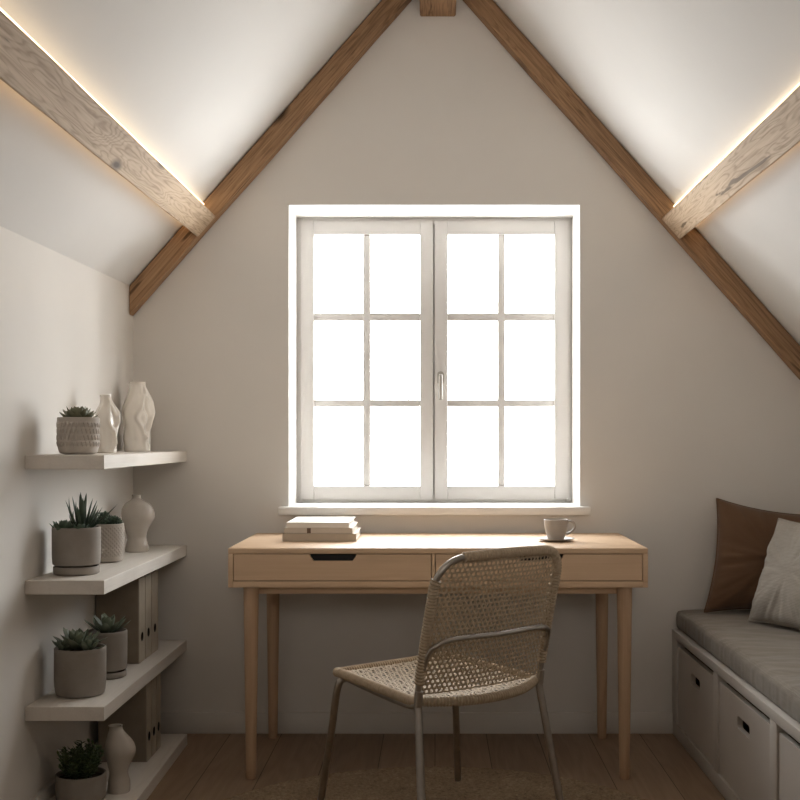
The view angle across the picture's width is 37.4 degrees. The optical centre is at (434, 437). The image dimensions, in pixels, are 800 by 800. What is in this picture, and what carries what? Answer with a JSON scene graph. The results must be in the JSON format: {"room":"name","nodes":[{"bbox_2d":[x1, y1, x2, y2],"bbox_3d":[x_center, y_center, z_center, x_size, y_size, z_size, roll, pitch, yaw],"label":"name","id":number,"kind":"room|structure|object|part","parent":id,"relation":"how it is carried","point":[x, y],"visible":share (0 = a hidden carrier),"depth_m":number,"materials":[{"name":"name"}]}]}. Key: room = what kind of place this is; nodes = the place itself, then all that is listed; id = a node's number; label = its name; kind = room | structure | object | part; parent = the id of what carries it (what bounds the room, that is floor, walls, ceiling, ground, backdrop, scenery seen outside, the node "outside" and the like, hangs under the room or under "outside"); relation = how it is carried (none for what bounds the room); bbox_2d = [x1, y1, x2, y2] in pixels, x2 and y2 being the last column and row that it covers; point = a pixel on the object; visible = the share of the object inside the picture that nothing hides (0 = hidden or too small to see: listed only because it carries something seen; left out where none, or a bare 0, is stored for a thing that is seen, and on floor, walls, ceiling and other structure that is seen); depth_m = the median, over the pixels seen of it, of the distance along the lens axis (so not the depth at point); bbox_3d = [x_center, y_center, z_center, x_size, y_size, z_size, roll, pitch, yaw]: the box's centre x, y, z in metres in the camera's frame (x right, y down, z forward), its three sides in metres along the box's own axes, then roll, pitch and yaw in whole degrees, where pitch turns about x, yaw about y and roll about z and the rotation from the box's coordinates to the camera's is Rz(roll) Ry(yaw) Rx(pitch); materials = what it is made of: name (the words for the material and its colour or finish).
{"room":"home office","nodes":[
{"label":"home office","id":0,"kind":"room"},
{"bbox_2d":[0,226,132,799],"bbox_3d":[-1.245,0.269,1.550,0.120,1.661,5.704,0,0,1],"label":"wall","id":1,"kind":"structure","parent":0,"point":[66,325],"depth_m":3.43,"materials":[{"name":"paint"}]},
{"bbox_2d":[29,742,97,799],"bbox_3d":[-1.178,1.061,1.548,0.014,0.078,5.678,0,0,1],"label":"baseboard","id":2,"kind":"structure","parent":1,"relation":"attached to","point":[46,793],"depth_m":3.44,"materials":[{"name":"paint"}]},
{"bbox_2d":[25,640,186,720],"bbox_3d":[-1.036,0.772,3.849,0.222,0.040,1.098,0,0,0],"label":"floating shelf","id":3,"kind":"object","parent":1,"relation":"attached to","point":[50,707],"visible":0.72,"depth_m":3.43,"materials":[{"name":"white wood"}]},
{"bbox_2d":[52,627,106,697],"bbox_3d":[-1.038,0.655,3.460,0.169,0.195,0.157,0,0,0],"label":"potted succulent","id":4,"kind":"object","parent":3,"relation":"on","point":[79,659],"visible":1,"depth_m":3.41,"materials":[{"name":"grey ceramic"}]},
{"bbox_2d":[85,613,130,679],"bbox_3d":[-1.030,0.654,3.716,0.149,0.196,0.133,0,0,0],"label":"potted succulent","id":5,"kind":"object","parent":3,"relation":"on","point":[116,640],"visible":0.71,"depth_m":3.68,"materials":[{"name":"beige ceramic"}]},
{"bbox_2d":[88,628,126,671],"bbox_3d":[-1.034,0.668,3.720,0.125,0.124,0.125,0,0,0],"label":"pot","id":6,"kind":"object","parent":5,"relation":"attached to","point":[116,640],"depth_m":3.68,"materials":[{"name":"ceramic"}]},
{"bbox_2d":[96,576,144,663],"bbox_3d":[-1.058,0.611,3.970,0.145,0.282,0.079,0,0,0],"label":"ring binder","id":7,"kind":"object","parent":3,"relation":"on","point":[128,599],"visible":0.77,"depth_m":3.93,"materials":[{"name":"cardboard"}]},
{"bbox_2d":[144,573,151,658],"bbox_3d":[-1.058,0.611,4.058,0.145,0.282,0.084,0,0,0],"label":"ring binder","id":8,"kind":"object","parent":3,"relation":"on","point":[148,577],"visible":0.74,"depth_m":4.06,"materials":[{"name":"cardboard"}]},
{"bbox_2d":[151,570,157,653],"bbox_3d":[-1.058,0.611,4.151,0.145,0.282,0.088,0,0,0],"label":"ring binder","id":9,"kind":"object","parent":3,"relation":"on","point":[154,573],"visible":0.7,"depth_m":4.16,"materials":[{"name":"cardboard"}]},
{"bbox_2d":[25,545,186,594],"bbox_3d":[-1.036,0.418,3.849,0.222,0.040,1.098,0,0,0],"label":"floating shelf","id":10,"kind":"object","parent":1,"relation":"attached to","point":[111,576],"visible":0.81,"depth_m":3.45,"materials":[{"name":"white wood"}]},
{"bbox_2d":[49,493,114,575],"bbox_3d":[-1.046,0.278,3.471,0.172,0.240,0.139,0,0,-44],"label":"potted succulent","id":11,"kind":"object","parent":10,"relation":"on","point":[76,546],"visible":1,"depth_m":3.42,"materials":[{"name":"beige ceramic"}]},
{"bbox_2d":[52,525,100,566],"bbox_3d":[-1.053,0.317,3.465,0.139,0.112,0.139,0,0,0],"label":"pot","id":12,"kind":"object","parent":11,"relation":"attached to","point":[72,545],"depth_m":3.41,"materials":[{"name":"ceramic"}]},
{"bbox_2d":[95,511,125,562],"bbox_3d":[-1.057,0.316,3.800,0.120,0.165,0.116,0,0,0],"label":"potted succulent","id":13,"kind":"object","parent":10,"relation":"on","point":[112,527],"visible":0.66,"depth_m":3.76,"materials":[{"name":"white ceramic"}]},
{"bbox_2d":[97,523,124,562],"bbox_3d":[-1.060,0.337,3.800,0.116,0.124,0.116,0,0,0],"label":"pot","id":14,"kind":"object","parent":13,"relation":"attached to","point":[112,534],"depth_m":3.76,"materials":[{"name":"ceramic"}]},
{"bbox_2d":[121,495,154,552],"bbox_3d":[-1.042,0.299,4.140,0.115,0.199,0.113,0,0,0],"label":"vase","id":15,"kind":"object","parent":10,"relation":"on","point":[138,514],"visible":0.98,"depth_m":4.11,"materials":[{"name":"ceramic"}]},
{"bbox_2d":[25,451,186,468],"bbox_3d":[-1.036,0.068,3.849,0.222,0.040,1.098,0,0,0],"label":"floating shelf","id":16,"kind":"object","parent":1,"relation":"attached to","point":[120,459],"visible":0.88,"depth_m":3.33,"materials":[{"name":"white wood"}]},
{"bbox_2d":[56,406,99,454],"bbox_3d":[-1.040,-0.023,3.440,0.122,0.142,0.122,0,0,-17],"label":"potted succulent","id":17,"kind":"object","parent":16,"relation":"on","point":[78,431],"visible":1,"depth_m":3.39,"materials":[{"name":"white ceramic"}]},
{"bbox_2d":[95,395,119,452],"bbox_3d":[-1.048,-0.045,3.780,0.082,0.186,0.084,0,0,0],"label":"vase","id":18,"kind":"object","parent":16,"relation":"on","point":[108,413],"visible":0.88,"depth_m":3.75,"materials":[{"name":"ceramic"}]},
{"bbox_2d":[122,382,154,451],"bbox_3d":[-1.054,-0.075,4.197,0.116,0.247,0.115,0,0,0],"label":"vase","id":19,"kind":"object","parent":16,"relation":"on","point":[138,409],"visible":1,"depth_m":4.16,"materials":[{"name":"ceramic"}]},
{"bbox_2d":[0,0,799,344],"bbox_3d":[0.128,-1.113,1.550,2.744,1.896,5.700,0,0,0],"label":"ceiling","id":20,"kind":"structure","parent":0,"point":[678,84],"depth_m":3.53,"materials":[{"name":"paint"}]},
{"bbox_2d":[0,7,214,235],"bbox_3d":[-0.876,-0.794,1.524,0.100,0.144,5.629,0,0,0],"label":"purlin","id":21,"kind":"object","parent":20,"relation":"attached to","point":[25,67],"depth_m":2.89,"materials":[{"name":"brown wood"}]},
{"bbox_3d":[-0.874,-0.850,1.522,0.014,0.032,5.625,0,0,0],"label":"light strip","id":22,"kind":"part","parent":21,"relation":"part of","materials":[{"name":"white plastic"}]},
{"bbox_2d":[419,0,455,15],"bbox_3d":[0.011,-1.651,1.553,0.133,0.160,5.690,0,0,0],"label":"ridge beam","id":23,"kind":"structure","parent":20,"relation":"attached to","point":[427,7],"depth_m":4.31,"materials":[{"name":"brown wood"}]},
{"bbox_2d":[662,83,799,238],"bbox_3d":[0.884,-0.794,1.524,0.100,0.127,5.628,0,0,0],"label":"purlin","id":24,"kind":"object","parent":20,"relation":"attached to","point":[778,133],"depth_m":3.33,"materials":[{"name":"brown wood"}]},
{"bbox_3d":[0.881,-0.851,1.522,0.014,0.014,5.624,0,0,0],"label":"light strip","id":25,"kind":"part","parent":24,"relation":"part of","materials":[{"name":"white plastic"}]},
{"bbox_2d":[147,734,725,799],"bbox_3d":[0.100,1.160,1.700,3.200,0.120,6.200,0,0,0],"label":"floor","id":26,"kind":"structure","parent":0,"point":[210,766],"depth_m":4.05,"materials":[{"name":"brown wood"}]},
{"bbox_2d":[49,734,186,799],"bbox_3d":[-1.009,1.080,3.615,0.288,0.040,1.230,0,0,0],"label":"shelf","id":27,"kind":"object","parent":26,"relation":"on","point":[144,777],"visible":0.47,"depth_m":3.80,"materials":[{"name":"white wood"}]},
{"bbox_2d":[55,739,106,799],"bbox_3d":[-1.038,0.974,3.460,0.145,0.172,0.145,0,0,0],"label":"potted succulent","id":28,"kind":"object","parent":27,"relation":"on","point":[80,777],"visible":1,"depth_m":3.43,"materials":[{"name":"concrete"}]},
{"bbox_2d":[55,767,106,799],"bbox_3d":[-1.038,1.021,3.460,0.145,0.078,0.145,0,0,0],"label":"pot","id":29,"kind":"object","parent":28,"relation":"attached to","point":[81,784],"depth_m":3.41,"materials":[{"name":"ceramic"}]},
{"bbox_2d":[104,724,135,794],"bbox_3d":[-0.945,0.961,3.540,0.093,0.198,0.085,0,0,0],"label":"vase","id":30,"kind":"object","parent":27,"relation":"on","point":[119,747],"visible":1,"depth_m":3.51,"materials":[{"name":"ceramic"}]},
{"bbox_2d":[98,681,150,761],"bbox_3d":[-1.022,0.931,3.890,0.160,0.258,0.060,0,0,0],"label":"ring binder","id":31,"kind":"object","parent":27,"relation":"on","point":[134,714],"visible":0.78,"depth_m":3.86,"materials":[{"name":"paper"}]},
{"bbox_2d":[151,677,155,756],"bbox_3d":[-1.022,0.931,3.956,0.160,0.258,0.060,0,0,0],"label":"ring binder","id":32,"kind":"object","parent":27,"relation":"on","point":[153,681],"visible":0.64,"depth_m":3.95,"materials":[{"name":"paper"}]},
{"bbox_2d":[156,673,160,750],"bbox_3d":[-1.022,0.931,4.022,0.160,0.258,0.060,0,0,0],"label":"ring binder","id":33,"kind":"object","parent":27,"relation":"on","point":[158,677],"visible":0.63,"depth_m":4.02,"materials":[{"name":"paper"}]},
{"bbox_2d":[224,766,646,799],"bbox_3d":[0.000,1.095,3.170,1.517,0.010,1.521,0,0,-37],"label":"rug","id":34,"kind":"object","parent":26,"relation":"on","point":[397,783],"visible":0.93,"depth_m":3.69,"materials":[{"name":"fabric"}]},
{"bbox_2d":[317,545,563,799],"bbox_3d":[0.026,0.688,3.330,0.567,0.812,0.689,0,0,-33],"label":"cane chair","id":35,"kind":"object","parent":34,"relation":"on","point":[456,664],"visible":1,"depth_m":3.10,"materials":[{"name":"wicker"}]},
{"bbox_3d":[-0.293,0.875,3.354,0.075,0.435,0.225,0,0,-40],"label":"leg","id":36,"kind":"part","parent":35,"relation":"part of","materials":[{"name":"metal"}]},
{"bbox_3d":[-0.142,0.680,3.145,0.023,0.030,0.349,0,0,-33],"label":"seat rail","id":37,"kind":"part","parent":35,"relation":"part of","materials":[{"name":"wicker"}]},
{"bbox_3d":[-0.034,0.866,2.954,0.023,0.451,0.110,0,0,-11],"label":"leg","id":38,"kind":"part","parent":35,"relation":"part of","materials":[{"name":"metal"}]},
{"bbox_3d":[0.009,0.666,3.273,0.462,0.050,0.490,0,0,-40],"label":"seat frame","id":39,"kind":"part","parent":35,"relation":"part of","materials":[{"name":"wicker"}]},
{"bbox_3d":[0.009,0.667,3.273,0.433,0.029,0.457,0,0,-40],"label":"seat","id":40,"kind":"part","parent":35,"relation":"part of","materials":[{"name":"wicker"}]},
{"bbox_3d":[0.062,0.876,3.632,0.029,0.435,0.275,0,0,7],"label":"leg","id":41,"kind":"part","parent":35,"relation":"part of","materials":[{"name":"metal"}]},
{"bbox_3d":[0.161,0.454,3.092,0.464,0.345,0.131,0,0,-40],"label":"backrest frame","id":42,"kind":"part","parent":35,"relation":"part of","materials":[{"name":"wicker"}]},
{"bbox_3d":[0.160,0.470,3.093,0.433,0.368,0.116,0,0,-40],"label":"backrest","id":43,"kind":"part","parent":35,"relation":"part of","materials":[{"name":"wicker"}]},
{"bbox_3d":[0.324,0.866,3.258,0.101,0.450,0.023,0,0,27],"label":"leg","id":44,"kind":"part","parent":35,"relation":"part of","materials":[{"name":"metal"}]},
{"bbox_2d":[228,533,647,779],"bbox_3d":[0.010,0.726,4.072,1.342,0.748,0.605,0,0,0],"label":"desk","id":45,"kind":"object","parent":26,"relation":"on","point":[601,565],"visible":0.97,"depth_m":3.79,"materials":[{"name":"brown wood"}]},
{"bbox_3d":[-0.594,0.789,3.812,0.050,0.621,0.050,0,0,0],"label":"leg","id":46,"kind":"part","parent":45,"relation":"part of","materials":[{"name":"brown wood"}]},
{"bbox_3d":[-0.594,0.789,4.327,0.050,0.621,0.050,0,0,0],"label":"leg","id":47,"kind":"part","parent":45,"relation":"part of","materials":[{"name":"brown wood"}]},
{"bbox_2d":[282,527,360,540],"bbox_3d":[-0.394,0.339,4.152,0.251,0.027,0.277,0,0,0],"label":"book","id":48,"kind":"object","parent":45,"relation":"on","point":[355,535],"visible":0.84,"depth_m":4.01,"materials":[{"name":"paper"}]},
{"bbox_2d":[284,522,357,532],"bbox_3d":[-0.398,0.316,4.159,0.233,0.018,0.283,0,0,0],"label":"book","id":49,"kind":"object","parent":48,"relation":"on","point":[353,527],"visible":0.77,"depth_m":4.02,"materials":[{"name":"paper"}]},
{"bbox_2d":[286,517,354,527],"bbox_3d":[-0.399,0.297,4.165,0.213,0.018,0.290,0,0,1],"label":"book","id":50,"kind":"object","parent":49,"relation":"on","point":[298,522],"visible":1,"depth_m":4.02,"materials":[{"name":"paper"}]},
{"bbox_3d":[-0.328,0.414,3.779,0.630,0.083,0.016,0,0,0],"label":"drawer","id":51,"kind":"part","parent":45,"relation":"part of","materials":[{"name":"brown wood"}]},
{"bbox_3d":[0.332,0.414,3.779,0.660,0.083,0.016,0,0,0],"label":"drawer","id":52,"kind":"part","parent":45,"relation":"part of","materials":[{"name":"brown wood"}]},
{"bbox_2d":[538,537,573,541],"bbox_3d":[0.413,0.346,4.030,0.126,0.011,0.126,0,0,0],"label":"saucer","id":53,"kind":"object","parent":45,"relation":"on","point":[540,538],"visible":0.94,"depth_m":4.00,"materials":[{"name":"white ceramic"}]},
{"bbox_2d":[544,518,575,538],"bbox_3d":[0.419,0.312,4.026,0.097,0.070,0.082,0,0,36],"label":"coffee cup","id":54,"kind":"object","parent":53,"relation":"on","point":[555,528],"visible":0.89,"depth_m":4.00,"materials":[{"name":"white ceramic"}]},
{"bbox_3d":[0.464,0.306,4.030,0.035,0.051,0.008,0,0,0],"label":"handle","id":55,"kind":"part","parent":54,"relation":"part of","materials":[{"name":"white ceramic"}]},
{"bbox_3d":[0.612,0.789,4.327,0.050,0.621,0.050,0,0,0],"label":"leg","id":56,"kind":"part","parent":45,"relation":"part of","materials":[{"name":"brown wood"}]},
{"bbox_3d":[0.612,0.789,3.812,0.050,0.621,0.050,0,0,0],"label":"leg","id":57,"kind":"part","parent":45,"relation":"part of","materials":[{"name":"brown wood"}]},
{"bbox_2d":[672,629,799,799],"bbox_3d":[1.191,0.905,2.879,0.616,0.390,3.038,0,0,0],"label":"storage bench","id":58,"kind":"object","parent":26,"relation":"on","point":[747,746],"visible":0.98,"depth_m":3.55,"materials":[{"name":"paint"}]},
{"bbox_3d":[0.898,0.905,4.033,0.016,0.287,0.564,0,0,0],"label":"drawer","id":59,"kind":"part","parent":58,"relation":"part of","materials":[{"name":"paint"}]},
{"bbox_2d":[676,609,799,722],"bbox_3d":[1.195,0.667,2.896,0.602,0.086,2.992,0,0,0],"label":"bench cushion","id":60,"kind":"object","parent":58,"relation":"on","point":[766,656],"visible":0.96,"depth_m":3.61,"materials":[{"name":"fabric"}]},
{"bbox_2d":[704,498,799,612],"bbox_3d":[1.210,0.428,4.276,0.484,0.418,0.209,0,0,4],"label":"throw pillow","id":61,"kind":"object","parent":60,"relation":"on","point":[744,533],"visible":0.71,"depth_m":4.22,"materials":[{"name":"brown fabric"}]},
{"bbox_2d":[748,518,799,629],"bbox_3d":[1.206,0.453,3.886,0.181,0.352,0.406,0,0,-20],"label":"throw pillow","id":62,"kind":"object","parent":60,"relation":"on","point":[776,600],"visible":1,"depth_m":3.91,"materials":[{"name":"fabric"}]},
{"bbox_3d":[0.898,0.905,3.406,0.016,0.287,0.571,0,0,0],"label":"drawer","id":63,"kind":"part","parent":58,"relation":"part of","materials":[{"name":"paint"}]},
{"bbox_3d":[0.898,0.905,2.767,0.016,0.287,0.571,0,0,0],"label":"drawer","id":64,"kind":"part","parent":58,"relation":"part of","materials":[{"name":"paint"}]},
{"bbox_2d":[133,0,799,711],"bbox_3d":[0.188,-0.372,4.565,2.625,2.944,0.330,0,0,0],"label":"wall","id":65,"kind":"structure","parent":0,"point":[685,405],"depth_m":4.40,"materials":[{"name":"paint"}]},
{"bbox_2d":[129,0,411,315],"bbox_3d":[-0.597,-1.104,4.369,1.054,1.299,0.060,0,0,0],"label":"rafter","id":66,"kind":"object","parent":65,"relation":"attached to","point":[271,142],"visible":0.96,"depth_m":4.34,"materials":[{"name":"brown wood"}]},
{"bbox_2d":[161,712,672,733],"bbox_3d":[-0.119,1.061,4.393,2.009,0.078,0.014,0,0,0],"label":"baseboard","id":67,"kind":"structure","parent":65,"relation":"attached to","point":[171,722],"depth_m":4.39,"materials":[{"name":"paint"}]},
{"bbox_2d":[278,204,590,514],"bbox_3d":[-0.002,-0.293,4.535,1.156,1.158,0.350,0,0,0],"label":"window","id":68,"kind":"structure","parent":65,"relation":"in","point":[434,223],"depth_m":4.64,"materials":[{"name":"paint"}]},
{"bbox_3d":[-0.268,-0.307,4.667,0.522,1.098,0.050,0,0,0],"label":"sash","id":69,"kind":"part","parent":68,"relation":"part of","materials":[{"name":"paint"}]},
{"bbox_3d":[-0.004,-0.307,4.684,0.019,1.098,0.025,0,0,0],"label":"meeting rail","id":70,"kind":"part","parent":68,"relation":"part of","materials":[{"name":"paint"}]},
{"bbox_3d":[-0.002,0.270,4.515,1.156,0.032,0.310,0,0,0],"label":"sill","id":71,"kind":"part","parent":68,"relation":"part of","materials":[{"name":"white paint"}]},
{"bbox_3d":[0.022,-0.236,4.638,0.027,0.052,0.008,0,0,0],"label":"handle plate","id":72,"kind":"part","parent":68,"relation":"part of","materials":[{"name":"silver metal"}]},
{"bbox_3d":[0.022,-0.199,4.612,0.015,0.103,0.048,0,0,0],"label":"handle","id":73,"kind":"part","parent":68,"relation":"part of","materials":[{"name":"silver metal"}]},
{"bbox_3d":[0.263,-0.307,4.667,0.530,1.098,0.050,0,0,0],"label":"sash","id":74,"kind":"part","parent":68,"relation":"part of","materials":[{"name":"paint"}]},
{"bbox_2d":[463,0,799,379],"bbox_3d":[0.793,-0.906,4.369,1.413,1.695,0.060,0,0,0],"label":"rafter","id":75,"kind":"object","parent":65,"relation":"attached to","point":[503,29],"visible":0.95,"depth_m":4.34,"materials":[{"name":"brown wood"}]}
]}

